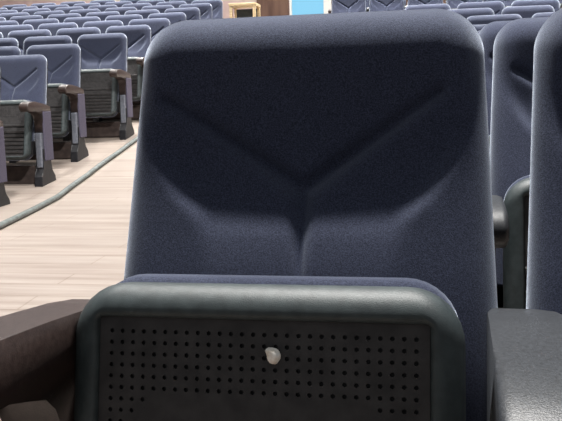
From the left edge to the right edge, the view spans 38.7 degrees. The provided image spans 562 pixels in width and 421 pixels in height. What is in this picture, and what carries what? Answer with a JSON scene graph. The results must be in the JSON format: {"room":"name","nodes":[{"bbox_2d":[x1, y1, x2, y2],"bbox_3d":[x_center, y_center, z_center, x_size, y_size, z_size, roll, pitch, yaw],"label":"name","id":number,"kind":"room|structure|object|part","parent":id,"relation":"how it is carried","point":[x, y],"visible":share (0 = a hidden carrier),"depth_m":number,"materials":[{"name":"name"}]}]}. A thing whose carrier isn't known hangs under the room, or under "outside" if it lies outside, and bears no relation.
{"room":"auditorium","nodes":[
{"label":"auditorium","id":0,"kind":"room"},
{"bbox_2d":[0,119,138,420],"bbox_3d":[-0.075,-1.676,8.505,23.000,3.057,22.700,0,8,11],"label":"floor","id":1,"kind":"structure","parent":0,"point":[74,246],"depth_m":4.27,"materials":[{"name":"brown wood"}]},
{"bbox_2d":[0,68,9,206],"bbox_3d":[-2.131,-0.476,5.267,0.614,1.005,0.546,0,8,11],"label":"chair","id":2,"kind":"object","parent":1,"relation":"on","point":[4,199],"visible":0.98,"depth_m":5.27,"materials":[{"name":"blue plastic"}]},
{"bbox_3d":[-1.841,-0.363,5.235,0.016,0.365,0.125,0,8,11],"label":"panel","id":3,"kind":"part","parent":2,"relation":"part of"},
{"bbox_2d":[0,10,17,13],"bbox_3d":[-4.459,-2.690,12.705,0.593,1.005,0.534,0,8,11],"label":"chair","id":4,"kind":"object","parent":1,"relation":"on","point":[1,11],"visible":0.17,"depth_m":12.79,"materials":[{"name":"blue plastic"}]},
{"bbox_2d":[0,38,18,47],"bbox_3d":[-2.823,-1.168,7.734,0.593,1.005,0.534,0,8,11],"label":"chair","id":5,"kind":"object","parent":1,"relation":"on","point":[3,41],"visible":0.13,"depth_m":7.81,"materials":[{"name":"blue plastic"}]},
{"bbox_2d":[0,20,18,25],"bbox_3d":[-3.636,-1.929,10.218,0.593,1.005,0.534,0,8,11],"label":"chair","id":6,"kind":"object","parent":1,"relation":"on","point":[10,22],"visible":0.17,"depth_m":10.30,"materials":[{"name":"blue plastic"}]},
{"bbox_2d":[0,46,20,162],"bbox_3d":[-2.531,-0.914,6.901,0.593,1.005,0.534,0,8,11],"label":"chair","id":7,"kind":"object","parent":1,"relation":"on","point":[4,50],"visible":0.13,"depth_m":6.97,"materials":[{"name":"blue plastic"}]},
{"bbox_3d":[-2.538,-1.137,6.998,0.544,0.590,0.229,0,8,11],"label":"backrest","id":8,"kind":"part","parent":7,"relation":"part of","materials":[{"name":"blue fabric"}]},
{"bbox_2d":[2,4,26,9],"bbox_3d":[-4.823,-3.197,14.328,0.593,1.005,0.534,0,8,11],"label":"chair","id":9,"kind":"object","parent":1,"relation":"on","point":[9,7],"visible":0.14,"depth_m":14.44,"materials":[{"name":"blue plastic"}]},
{"bbox_2d":[0,12,29,20],"bbox_3d":[-4.000,-2.436,11.841,0.593,1.005,0.534,0,8,11],"label":"chair","id":10,"kind":"object","parent":1,"relation":"on","point":[7,16],"visible":0.13,"depth_m":11.95,"materials":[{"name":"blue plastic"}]},
{"bbox_2d":[0,24,33,37],"bbox_3d":[-3.178,-1.675,9.354,0.593,1.005,0.534,0,8,11],"label":"chair","id":11,"kind":"object","parent":1,"relation":"on","point":[5,30],"visible":0.15,"depth_m":9.46,"materials":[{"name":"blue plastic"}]},
{"bbox_2d":[11,6,37,11],"bbox_3d":[-4.364,-2.944,13.463,0.593,1.005,0.534,0,8,11],"label":"chair","id":12,"kind":"object","parent":1,"relation":"on","point":[19,9],"visible":0.07,"depth_m":13.57,"materials":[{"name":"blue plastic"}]},
{"bbox_2d":[10,15,43,24],"bbox_3d":[-3.542,-2.183,10.976,0.593,1.005,0.534,0,8,11],"label":"chair","id":13,"kind":"object","parent":1,"relation":"on","point":[20,19],"visible":0.16,"depth_m":11.08,"materials":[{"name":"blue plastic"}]},
{"bbox_2d":[0,54,55,186],"bbox_3d":[-2.040,-0.672,6.034,0.614,1.005,0.546,0,8,11],"label":"chair","id":14,"kind":"object","parent":1,"relation":"on","point":[25,114],"visible":1,"depth_m":6.00,"materials":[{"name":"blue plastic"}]},
{"bbox_3d":[-2.089,-0.591,5.942,0.398,0.378,0.081,0,8,11],"label":"perforated panel","id":15,"kind":"part","parent":14,"relation":"part of","materials":[{"name":"plastic"}]},
{"bbox_3d":[-2.055,-0.271,6.099,0.500,0.145,0.070,0,8,11],"label":"floor rail","id":16,"kind":"part","parent":14,"relation":"part of","materials":[{"name":"brown wood"}]},
{"bbox_2d":[6,100,34,160],"bbox_3d":[-2.075,-0.601,6.017,0.470,0.449,0.146,0,8,11],"label":"seat cushion","id":17,"kind":"object","parent":14,"relation":"on","point":[20,126],"depth_m":5.92,"materials":[{"name":"grey plastic"}]},
{"bbox_3d":[-2.049,-0.894,6.127,0.544,0.590,0.229,0,8,11],"label":"backrest","id":18,"kind":"part","parent":14,"relation":"part of","materials":[{"name":"blue fabric"}]},
{"bbox_3d":[-1.805,-0.676,5.892,0.073,0.250,0.356,0,8,11],"label":"armrest","id":19,"kind":"part","parent":14,"relation":"part of","materials":[{"name":"brown wood"}]},
{"bbox_3d":[-1.750,-0.559,6.002,0.016,0.365,0.125,0,8,11],"label":"panel","id":20,"kind":"part","parent":14,"relation":"part of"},
{"bbox_2d":[8,29,51,54],"bbox_3d":[-2.719,-1.422,8.489,0.593,1.005,0.534,0,8,11],"label":"chair","id":21,"kind":"object","parent":1,"relation":"on","point":[20,35],"visible":0.16,"depth_m":8.59,"materials":[{"name":"blue fabric"}]},
{"bbox_2d":[22,8,50,14],"bbox_3d":[-3.906,-2.690,12.599,0.593,1.005,0.534,0,8,11],"label":"chair","id":22,"kind":"object","parent":1,"relation":"on","point":[30,11],"visible":0.08,"depth_m":12.70,"materials":[{"name":"blue fabric"}]},
{"bbox_2d":[22,18,59,29],"bbox_3d":[-3.083,-1.929,10.112,0.593,1.005,0.534,0,8,11],"label":"chair","id":23,"kind":"object","parent":1,"relation":"on","point":[35,23],"visible":0.08,"depth_m":10.21,"materials":[{"name":"blue fabric"}]},
{"bbox_2d":[31,3,55,7],"bbox_3d":[-4.270,-3.197,14.221,0.593,1.005,0.534,0,8,11],"label":"chair","id":24,"kind":"object","parent":1,"relation":"on","point":[39,5],"visible":0.11,"depth_m":14.32,"materials":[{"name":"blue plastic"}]},
{"bbox_2d":[22,35,72,140],"bbox_3d":[-2.270,-1.168,7.627,0.593,1.005,0.534,0,8,11],"label":"chair","id":25,"kind":"object","parent":1,"relation":"on","point":[62,39],"visible":0.16,"depth_m":7.72,"materials":[{"name":"blue fabric"}]},
{"bbox_3d":[-2.276,-1.391,7.724,0.544,0.590,0.229,0,8,11],"label":"backrest","id":26,"kind":"part","parent":25,"relation":"part of","materials":[{"name":"blue fabric"}]},
{"bbox_2d":[34,10,64,18],"bbox_3d":[-3.447,-2.436,11.734,0.593,1.005,0.534,0,8,11],"label":"chair","id":27,"kind":"object","parent":1,"relation":"on","point":[44,14],"visible":0.12,"depth_m":11.84,"materials":[{"name":"blue fabric"}]},
{"bbox_2d":[42,4,68,10],"bbox_3d":[-3.811,-2.944,13.356,0.593,1.005,0.534,0,8,11],"label":"chair","id":28,"kind":"object","parent":1,"relation":"on","point":[51,7],"visible":0.12,"depth_m":13.46,"materials":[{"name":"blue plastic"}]},
{"bbox_2d":[26,44,88,161],"bbox_3d":[-1.974,-0.915,6.799,0.614,1.005,0.546,0,8,11],"label":"chair","id":29,"kind":"object","parent":1,"relation":"on","point":[65,94],"visible":0.57,"depth_m":6.79,"materials":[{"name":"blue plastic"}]},
{"bbox_3d":[-1.989,-0.515,6.864,0.500,0.145,0.070,0,8,11],"label":"floor rail","id":30,"kind":"part","parent":29,"relation":"part of","materials":[{"name":"brown wood"}]},
{"bbox_3d":[-1.984,-1.137,6.892,0.544,0.590,0.229,0,8,11],"label":"backrest","id":31,"kind":"part","parent":29,"relation":"part of","materials":[{"name":"blue fabric"}]},
{"bbox_3d":[-2.023,-0.834,6.707,0.398,0.378,0.081,0,8,11],"label":"perforated panel","id":32,"kind":"part","parent":29,"relation":"part of","materials":[{"name":"plastic"}]},
{"bbox_2d":[62,84,69,136],"bbox_3d":[-2.009,-0.845,6.782,0.470,0.449,0.146,0,8,11],"label":"seat cushion","id":33,"kind":"object","parent":29,"relation":"on","point":[65,97],"depth_m":6.67,"materials":[{"name":"grey plastic"}]},
{"bbox_3d":[-1.740,-0.919,6.657,0.073,0.250,0.356,0,8,11],"label":"armrest","id":34,"kind":"part","parent":29,"relation":"part of","materials":[{"name":"brown wood"}]},
{"bbox_3d":[-1.684,-0.802,6.766,0.016,0.365,0.125,0,8,11],"label":"panel","id":35,"kind":"part","parent":29,"relation":"part of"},
{"bbox_2d":[38,22,77,35],"bbox_3d":[-2.624,-1.675,9.247,0.593,1.005,0.534,0,8,11],"label":"chair","id":36,"kind":"object","parent":1,"relation":"on","point":[53,28],"visible":0.12,"depth_m":9.35,"materials":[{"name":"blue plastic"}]},
{"bbox_2d":[47,13,81,22],"bbox_3d":[-2.988,-2.183,10.870,0.593,1.005,0.534,0,8,11],"label":"chair","id":37,"kind":"object","parent":1,"relation":"on","point":[61,17],"visible":0.16,"depth_m":10.97,"materials":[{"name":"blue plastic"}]},
{"bbox_2d":[0,136,137,228],"bbox_3d":[-1.525,-0.414,5.210,0.260,1.375,12.215,0,8,8],"label":"cable","id":38,"kind":"object","parent":1,"relation":"on","point":[8,221],"visible":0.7,"depth_m":5.59,"materials":[{"name":"grey rubber"}]},
{"bbox_2d":[54,6,83,13],"bbox_3d":[-3.352,-2.690,12.492,0.593,1.005,0.534,0,8,11],"label":"chair","id":39,"kind":"object","parent":1,"relation":"on","point":[66,10],"visible":0.12,"depth_m":12.59,"materials":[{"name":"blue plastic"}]},
{"bbox_2d":[60,1,84,6],"bbox_3d":[-3.716,-3.197,14.114,0.593,1.005,0.534,0,8,11],"label":"chair","id":40,"kind":"object","parent":1,"relation":"on","point":[70,4],"visible":0.1,"depth_m":14.21,"materials":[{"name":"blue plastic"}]},
{"bbox_2d":[56,27,102,121],"bbox_3d":[-2.165,-1.422,8.383,0.593,1.005,0.534,0,8,11],"label":"chair","id":41,"kind":"object","parent":1,"relation":"on","point":[74,33],"visible":0.14,"depth_m":8.48,"materials":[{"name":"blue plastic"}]},
{"bbox_3d":[-2.171,-1.645,8.480,0.544,0.590,0.229,0,8,11],"label":"backrest","id":42,"kind":"part","parent":41,"relation":"part of","materials":[{"name":"blue fabric"}]},
{"bbox_2d":[63,16,100,27],"bbox_3d":[-2.529,-1.929,10.005,0.593,1.005,0.534,0,8,11],"label":"chair","id":43,"kind":"object","parent":1,"relation":"on","point":[79,21],"visible":0.12,"depth_m":10.10,"materials":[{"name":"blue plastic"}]},
{"bbox_2d":[69,9,100,16],"bbox_3d":[-2.893,-2.436,11.627,0.593,1.005,0.534,0,8,11],"label":"chair","id":44,"kind":"object","parent":1,"relation":"on","point":[82,12],"visible":0.1,"depth_m":11.72,"materials":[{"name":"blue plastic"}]},
{"bbox_2d":[73,3,99,8],"bbox_3d":[-3.257,-2.944,13.250,0.593,1.005,0.534,0,8,11],"label":"chair","id":45,"kind":"object","parent":1,"relation":"on","point":[84,5],"visible":0.1,"depth_m":13.35,"materials":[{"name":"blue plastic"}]},
{"bbox_2d":[85,11,119,20],"bbox_3d":[-2.434,-2.183,10.763,0.593,1.005,0.534,0,8,11],"label":"chair","id":46,"kind":"object","parent":1,"relation":"on","point":[102,15],"visible":0.13,"depth_m":10.86,"materials":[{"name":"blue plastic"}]},
{"bbox_2d":[88,5,116,11],"bbox_3d":[-2.798,-2.690,12.385,0.593,1.005,0.534,0,8,11],"label":"chair","id":47,"kind":"object","parent":1,"relation":"on","point":[102,8],"visible":0.1,"depth_m":12.48,"materials":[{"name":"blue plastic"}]},
{"bbox_2d":[90,0,115,4],"bbox_3d":[-3.162,-3.197,14.008,0.593,1.005,0.534,0,8,11],"label":"chair","id":48,"kind":"object","parent":1,"relation":"on","point":[101,2],"visible":0.07,"depth_m":14.10,"materials":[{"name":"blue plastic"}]},
{"bbox_2d":[83,20,123,33],"bbox_3d":[-2.070,-1.675,9.141,0.593,1.005,0.534,0,8,11],"label":"chair","id":49,"kind":"object","parent":1,"relation":"on","point":[102,25],"visible":0.12,"depth_m":9.24,"materials":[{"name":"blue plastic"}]},
{"bbox_2d":[77,33,133,139],"bbox_3d":[-1.712,-1.169,7.524,0.614,1.005,0.546,0,8,11],"label":"chair","id":50,"kind":"object","parent":1,"relation":"on","point":[106,84],"visible":0.74,"depth_m":7.48,"materials":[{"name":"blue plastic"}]},
{"bbox_3d":[-1.762,-1.088,7.432,0.398,0.378,0.081,0,8,11],"label":"perforated panel","id":51,"kind":"part","parent":50,"relation":"part of","materials":[{"name":"plastic"}]},
{"bbox_3d":[-1.722,-1.391,7.617,0.544,0.590,0.229,0,8,11],"label":"backrest","id":52,"kind":"part","parent":50,"relation":"part of","materials":[{"name":"blue fabric"}]},
{"bbox_2d":[86,84,118,117],"bbox_3d":[-1.747,-1.098,7.508,0.470,0.449,0.146,0,8,11],"label":"seat cushion","id":53,"kind":"object","parent":50,"relation":"on","point":[96,94],"depth_m":7.41,"materials":[{"name":"grey plastic"}]},
{"bbox_3d":[-1.727,-0.768,7.590,0.500,0.145,0.070,0,8,11],"label":"floor rail","id":54,"kind":"part","parent":50,"relation":"part of","materials":[{"name":"brown wood"}]},
{"bbox_3d":[-1.478,-1.173,7.383,0.073,0.250,0.356,0,8,11],"label":"armrest","id":55,"kind":"part","parent":50,"relation":"part of","materials":[{"name":"brown wood"}]},
{"bbox_3d":[-1.422,-1.056,7.492,0.016,0.365,0.125,0,8,11],"label":"panel","id":56,"kind":"part","parent":50,"relation":"part of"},
{"bbox_2d":[105,1,132,6],"bbox_3d":[-2.703,-2.944,13.143,0.593,1.005,0.534,0,8,11],"label":"chair","id":57,"kind":"object","parent":1,"relation":"on","point":[120,3],"visible":0.11,"depth_m":13.24,"materials":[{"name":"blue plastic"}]},
{"bbox_2d":[105,7,136,14],"bbox_3d":[-2.339,-2.436,11.521,0.593,1.005,0.534,0,8,11],"label":"chair","id":58,"kind":"object","parent":1,"relation":"on","point":[121,10],"visible":0.09,"depth_m":11.61,"materials":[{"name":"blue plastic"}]},
{"bbox_2d":[105,14,142,25],"bbox_3d":[-1.975,-1.929,9.899,0.593,1.005,0.534,0,8,11],"label":"chair","id":59,"kind":"object","parent":1,"relation":"on","point":[125,19],"visible":0.12,"depth_m":9.99,"materials":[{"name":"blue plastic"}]},
{"bbox_2d":[102,25,150,119],"bbox_3d":[-1.608,-1.422,8.280,0.614,1.005,0.546,0,8,11],"label":"chair","id":60,"kind":"object","parent":1,"relation":"on","point":[138,36],"visible":0.42,"depth_m":8.33,"materials":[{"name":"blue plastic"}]},
{"bbox_3d":[-1.622,-1.022,8.345,0.500,0.145,0.070,0,8,11],"label":"floor rail","id":61,"kind":"part","parent":60,"relation":"part of","materials":[{"name":"brown wood"}]},
{"bbox_3d":[-1.617,-1.645,8.373,0.544,0.590,0.229,0,8,11],"label":"backrest","id":62,"kind":"part","parent":60,"relation":"part of","materials":[{"name":"blue fabric"}]},
{"bbox_3d":[-1.657,-1.341,8.188,0.398,0.378,0.081,0,8,11],"label":"perforated panel","id":63,"kind":"part","parent":60,"relation":"part of","materials":[{"name":"plastic"}]},
{"bbox_3d":[-1.373,-1.427,8.139,0.073,0.250,0.356,0,8,11],"label":"armrest","id":64,"kind":"part","parent":60,"relation":"part of","materials":[{"name":"brown wood"}]},
{"bbox_2d":[120,0,139,3],"bbox_3d":[-2.608,-3.197,13.901,0.593,1.005,0.534,0,8,11],"label":"chair","id":65,"kind":"object","parent":1,"relation":"on","point":[132,1],"visible":0.02,"depth_m":13.99,"materials":[{"name":"blue fabric"}]},
{"bbox_2d":[122,3,151,9],"bbox_3d":[-2.244,-2.690,12.279,0.593,1.005,0.534,0,8,11],"label":"chair","id":66,"kind":"object","parent":1,"relation":"on","point":[138,6],"visible":0.11,"depth_m":12.37,"materials":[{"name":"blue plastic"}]},
{"bbox_2d":[124,9,159,18],"bbox_3d":[-1.880,-2.183,10.656,0.593,1.005,0.534,0,8,11],"label":"chair","id":67,"kind":"object","parent":1,"relation":"on","point":[144,13],"visible":0.12,"depth_m":10.75,"materials":[{"name":"blue fabric"}]},
{"bbox_2d":[128,18,169,104],"bbox_3d":[-1.513,-1.676,9.038,0.614,1.005,0.546,0,8,11],"label":"chair","id":68,"kind":"object","parent":1,"relation":"on","point":[156,25],"visible":0.11,"depth_m":9.12,"materials":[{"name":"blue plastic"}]},
{"bbox_3d":[-1.528,-1.276,9.103,0.500,0.145,0.070,0,8,11],"label":"floor rail","id":69,"kind":"part","parent":68,"relation":"part of","materials":[{"name":"brown wood"}]},
{"bbox_3d":[-1.522,-1.898,9.131,0.544,0.590,0.229,0,8,11],"label":"backrest","id":70,"kind":"part","parent":68,"relation":"part of","materials":[{"name":"blue fabric"}]},
{"bbox_2d":[137,0,164,5],"bbox_3d":[-2.149,-2.944,13.037,0.593,1.005,0.534,0,8,11],"label":"chair","id":71,"kind":"object","parent":1,"relation":"on","point":[152,2],"visible":0.11,"depth_m":13.13,"materials":[{"name":"blue fabric"}]},
{"bbox_2d":[141,5,173,12],"bbox_3d":[-1.785,-2.437,11.414,0.593,1.005,0.534,0,8,11],"label":"chair","id":72,"kind":"object","parent":1,"relation":"on","point":[161,8],"visible":0.06,"depth_m":11.51,"materials":[{"name":"blue fabric"}]},
{"bbox_2d":[148,12,185,24],"bbox_3d":[-1.418,-1.930,9.796,0.614,1.005,0.546,0,8,11],"label":"chair","id":73,"kind":"object","parent":1,"relation":"on","point":[174,17],"visible":0.16,"depth_m":9.88,"materials":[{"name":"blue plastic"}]},
{"bbox_2d":[156,1,186,7],"bbox_3d":[-1.690,-2.690,12.172,0.593,1.005,0.534,0,8,11],"label":"chair","id":74,"kind":"object","parent":1,"relation":"on","point":[175,4],"visible":0.14,"depth_m":12.26,"materials":[{"name":"blue fabric"}]},
{"bbox_2d":[169,0,193,3],"bbox_3d":[-1.595,-2.944,12.930,0.593,1.005,0.534,0,8,11],"label":"chair","id":75,"kind":"object","parent":1,"relation":"on","point":[186,1],"visible":0.03,"depth_m":13.01,"materials":[{"name":"blue fabric"}]},
{"bbox_2d":[164,7,199,19],"bbox_3d":[-1.323,-2.183,10.554,0.614,1.005,0.546,0,8,11],"label":"chair","id":76,"kind":"object","parent":1,"relation":"on","point":[192,13],"visible":0.12,"depth_m":10.63,"materials":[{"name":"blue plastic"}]},
{"bbox_2d":[179,3,211,19],"bbox_3d":[-1.228,-2.437,11.312,0.614,1.005,0.546,0,8,11],"label":"chair","id":77,"kind":"object","parent":1,"relation":"on","point":[205,9],"visible":0.18,"depth_m":11.38,"materials":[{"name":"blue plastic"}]},
{"bbox_2d":[191,0,222,18],"bbox_3d":[-1.133,-2.691,12.070,0.614,1.005,0.546,0,8,11],"label":"chair","id":78,"kind":"object","parent":1,"relation":"on","point":[217,5],"visible":0.17,"depth_m":12.13,"materials":[{"name":"blue fabric"}]},
{"bbox_2d":[229,2,260,17],"bbox_3d":[-0.630,-3.263,14.195,0.480,0.780,0.440,0,8,11],"label":"table","id":79,"kind":"object","parent":1,"relation":"on","point":[240,12],"visible":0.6,"depth_m":14.23,"materials":[{"name":"yellow wood"}]},
{"bbox_3d":[-0.870,-3.213,14.063,0.050,0.730,0.050,0,8,11],"label":"leg","id":80,"kind":"part","parent":79,"relation":"part of","materials":[{"name":"yellow wood"}]},
{"bbox_3d":[-0.603,-3.364,14.339,0.380,0.480,0.020,0,8,11],"label":"modesty panel","id":81,"kind":"part","parent":79,"relation":"part of","materials":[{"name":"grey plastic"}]},
{"bbox_3d":[-0.457,-3.213,13.983,0.050,0.730,0.050,0,8,11],"label":"leg","id":82,"kind":"part","parent":79,"relation":"part of","materials":[{"name":"yellow wood"}]},
{"bbox_3d":[-0.390,-3.263,14.333,0.050,0.730,0.050,0,8,11],"label":"leg","id":83,"kind":"part","parent":79,"relation":"part of","materials":[{"name":"yellow wood"}]},
{"bbox_2d":[0,9,561,420],"bbox_3d":[-0.004,0.251,0.957,0.679,1.005,0.674,0,8,11],"label":"chair","id":84,"kind":"object","parent":1,"relation":"on","point":[315,189],"visible":1,"depth_m":1.06,"materials":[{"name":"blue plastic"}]},
{"bbox_3d":[-0.312,0.246,0.925,0.081,0.250,0.495,0,8,11],"label":"armrest","id":85,"kind":"part","parent":84,"relation":"part of","materials":[{"name":"brown wood"}]},
{"bbox_3d":[-0.028,0.322,0.935,0.398,0.378,0.081,0,8,11],"label":"perforated panel","id":86,"kind":"part","parent":84,"relation":"part of","materials":[{"name":"plastic"}]},
{"bbox_2d":[265,347,280,363],"bbox_3d":[-0.009,0.170,0.936,0.018,0.020,0.012,0,8,11],"label":"lump","id":87,"kind":"object","parent":84,"relation":"on","point":[273,354],"visible":1,"depth_m":0.93,"materials":[{"name":"grey"}]},
{"bbox_2d":[117,274,457,316],"bbox_3d":[-0.014,0.311,1.010,0.470,0.449,0.146,0,8,11],"label":"seat cushion","id":88,"kind":"object","parent":84,"relation":"on","point":[140,295],"depth_m":0.95,"materials":[{"name":"blue fabric"}]},
{"bbox_3d":[0.030,0.019,1.116,0.544,0.590,0.229,0,8,11],"label":"backrest","id":89,"kind":"part","parent":84,"relation":"part of","materials":[{"name":"blue fabric"}]},
{"bbox_3d":[0.261,0.246,0.815,0.094,0.250,0.495,0,8,13],"label":"armrest","id":90,"kind":"part","parent":84,"relation":"part of","materials":[{"name":"grey plastic"}]},
{"bbox_2d":[331,0,365,12],"bbox_3d":[0.965,-2.735,11.758,0.667,1.005,0.672,0,8,11],"label":"chair","id":91,"kind":"object","parent":1,"relation":"on","point":[338,6],"visible":0.23,"depth_m":11.92,"materials":[{"name":"blue fabric"}]},
{"bbox_2d":[328,0,369,12],"bbox_3d":[1.109,-2.989,12.507,0.667,1.005,0.672,0,8,11],"label":"chair","id":92,"kind":"object","parent":1,"relation":"on","point":[367,1],"visible":0.04,"depth_m":12.42,"materials":[{"name":"grey plastic"}]},
{"bbox_2d":[369,0,403,11],"bbox_3d":[1.553,-2.735,11.645,0.598,1.005,0.678,0,8,11],"label":"chair","id":93,"kind":"object","parent":1,"relation":"on","point":[374,5],"visible":0.2,"depth_m":11.81,"materials":[{"name":"blue fabric"}]},
{"bbox_2d":[408,0,442,5],"bbox_3d":[2.107,-2.736,11.538,0.598,1.005,0.678,0,8,11],"label":"chair","id":94,"kind":"object","parent":1,"relation":"on","point":[410,2],"visible":0.06,"depth_m":11.71,"materials":[{"name":"blue fabric"}]},
{"bbox_2d":[405,4,450,9],"bbox_3d":[1.545,-1.708,8.503,0.667,1.005,0.672,0,8,11],"label":"chair","id":95,"kind":"object","parent":1,"relation":"on","point":[425,6],"visible":0.12,"depth_m":8.66,"materials":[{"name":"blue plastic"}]},
{"bbox_2d":[447,0,482,8],"bbox_3d":[2.661,-2.736,11.432,0.598,1.005,0.678,0,8,11],"label":"chair","id":96,"kind":"object","parent":1,"relation":"on","point":[453,4],"visible":0.08,"depth_m":11.61,"materials":[{"name":"blue fabric"}]},
{"bbox_2d":[449,8,493,18],"bbox_3d":[1.831,-1.454,7.671,0.598,1.005,0.678,0,8,11],"label":"chair","id":97,"kind":"object","parent":1,"relation":"on","point":[466,13],"visible":0.06,"depth_m":7.83,"materials":[{"name":"blue fabric"}]},
{"bbox_2d":[473,24,486,30],"bbox_3d":[1.602,-0.947,6.163,0.598,1.005,0.678,0,8,11],"label":"chair","id":98,"kind":"object","parent":1,"relation":"on","point":[477,27],"visible":0.02,"depth_m":6.34,"materials":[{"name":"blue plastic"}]},
{"bbox_2d":[457,1,504,14],"bbox_3d":[2.132,-1.708,8.390,0.598,1.005,0.678,0,8,11],"label":"chair","id":99,"kind":"object","parent":1,"relation":"on","point":[497,7],"visible":0.15,"depth_m":8.55,"materials":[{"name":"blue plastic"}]},
{"bbox_2d":[467,14,521,24],"bbox_3d":[1.874,-1.200,6.887,0.598,1.005,0.678,0,8,11],"label":"chair","id":100,"kind":"object","parent":1,"relation":"on","point":[480,19],"visible":0.09,"depth_m":7.06,"materials":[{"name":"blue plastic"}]},
{"bbox_2d":[479,20,512,150],"bbox_3d":[0.871,-0.082,2.366,0.598,1.005,0.678,0,8,11],"label":"chair","id":101,"kind":"object","parent":1,"relation":"on","point":[488,33],"visible":0.05,"depth_m":2.57,"materials":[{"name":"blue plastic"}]},
{"bbox_2d":[487,0,514,6],"bbox_3d":[3.215,-2.736,11.325,0.598,1.005,0.678,0,8,11],"label":"chair","id":102,"kind":"object","parent":1,"relation":"on","point":[507,3],"visible":0.07,"depth_m":11.47,"materials":[{"name":"blue fabric"}]},
{"bbox_2d":[490,17,548,308],"bbox_3d":[0.725,0.091,1.606,0.598,1.005,0.678,0,8,11],"label":"chair","id":103,"kind":"object","parent":1,"relation":"on","point":[513,48],"visible":0.48,"depth_m":1.79,"materials":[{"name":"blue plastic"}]},
{"bbox_2d":[504,175,529,198],"bbox_3d":[0.705,0.151,1.661,0.470,0.449,0.146,0,8,11],"label":"seat cushion","id":104,"kind":"object","parent":103,"relation":"on","point":[520,189],"depth_m":1.64,"materials":[{"name":"blue fabric"}]},
{"bbox_3d":[0.691,0.162,1.586,0.398,0.378,0.081,0,8,11],"label":"perforated panel","id":105,"kind":"part","parent":103,"relation":"part of","materials":[{"name":"plastic"}]},
{"bbox_2d":[501,5,554,17],"bbox_3d":[2.385,-1.454,7.565,0.598,1.005,0.678,0,8,11],"label":"chair","id":106,"kind":"object","parent":1,"relation":"on","point":[523,11],"visible":0.11,"depth_m":7.73,"materials":[{"name":"blue fabric"}]},
{"bbox_2d":[511,0,559,11],"bbox_3d":[2.686,-1.708,8.283,0.598,1.005,0.678,0,8,11],"label":"chair","id":107,"kind":"object","parent":1,"relation":"on","point":[555,4],"visible":0.08,"depth_m":8.44,"materials":[{"name":"blue fabric"}]},
{"bbox_2d":[532,12,554,17],"bbox_3d":[2.428,-1.201,6.781,0.598,1.005,0.678,0,8,11],"label":"chair","id":108,"kind":"object","parent":1,"relation":"on","point":[546,14],"visible":0.05,"depth_m":6.98,"materials":[{"name":"blue fabric"}]},
{"bbox_2d":[526,8,561,313],"bbox_3d":[0.573,0.255,0.816,0.598,1.005,0.737,0,8,11],"label":"chair","id":109,"kind":"object","parent":1,"relation":"on","point":[544,259],"visible":0.75,"depth_m":1.05,"materials":[{"name":"blue fabric"}]},
{"bbox_2d":[0,0,289,17],"bbox_3d":[1.930,-6.984,18.929,23.000,4.980,0.200,0,8,11],"label":"wall","id":110,"kind":"structure","parent":0,"point":[2,2],"depth_m":20.49,"materials":[{"name":"paint"}]},
{"bbox_2d":[289,0,331,14],"bbox_3d":[0.702,-5.720,19.264,1.020,2.150,0.160,0,8,11],"label":"door","id":111,"kind":"structure","parent":110,"relation":"in","point":[297,7],"depth_m":19.38,"materials":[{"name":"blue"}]},
{"bbox_2d":[257,0,445,16],"bbox_3d":[6.306,-5.939,18.118,14.100,2.700,0.030,0,8,11],"label":"trim","id":112,"kind":"structure","parent":110,"relation":"attached to","point":[268,7],"depth_m":19.49,"materials":[{"name":"brown wood"}]},
{"bbox_2d":[492,195,508,253],"bbox_3d":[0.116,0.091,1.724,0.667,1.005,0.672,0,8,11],"label":"armrest","id":113,"kind":"object","parent":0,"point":[500,215],"visible":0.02,"depth_m":1.33,"materials":[{"name":"grey plastic"}]}
]}

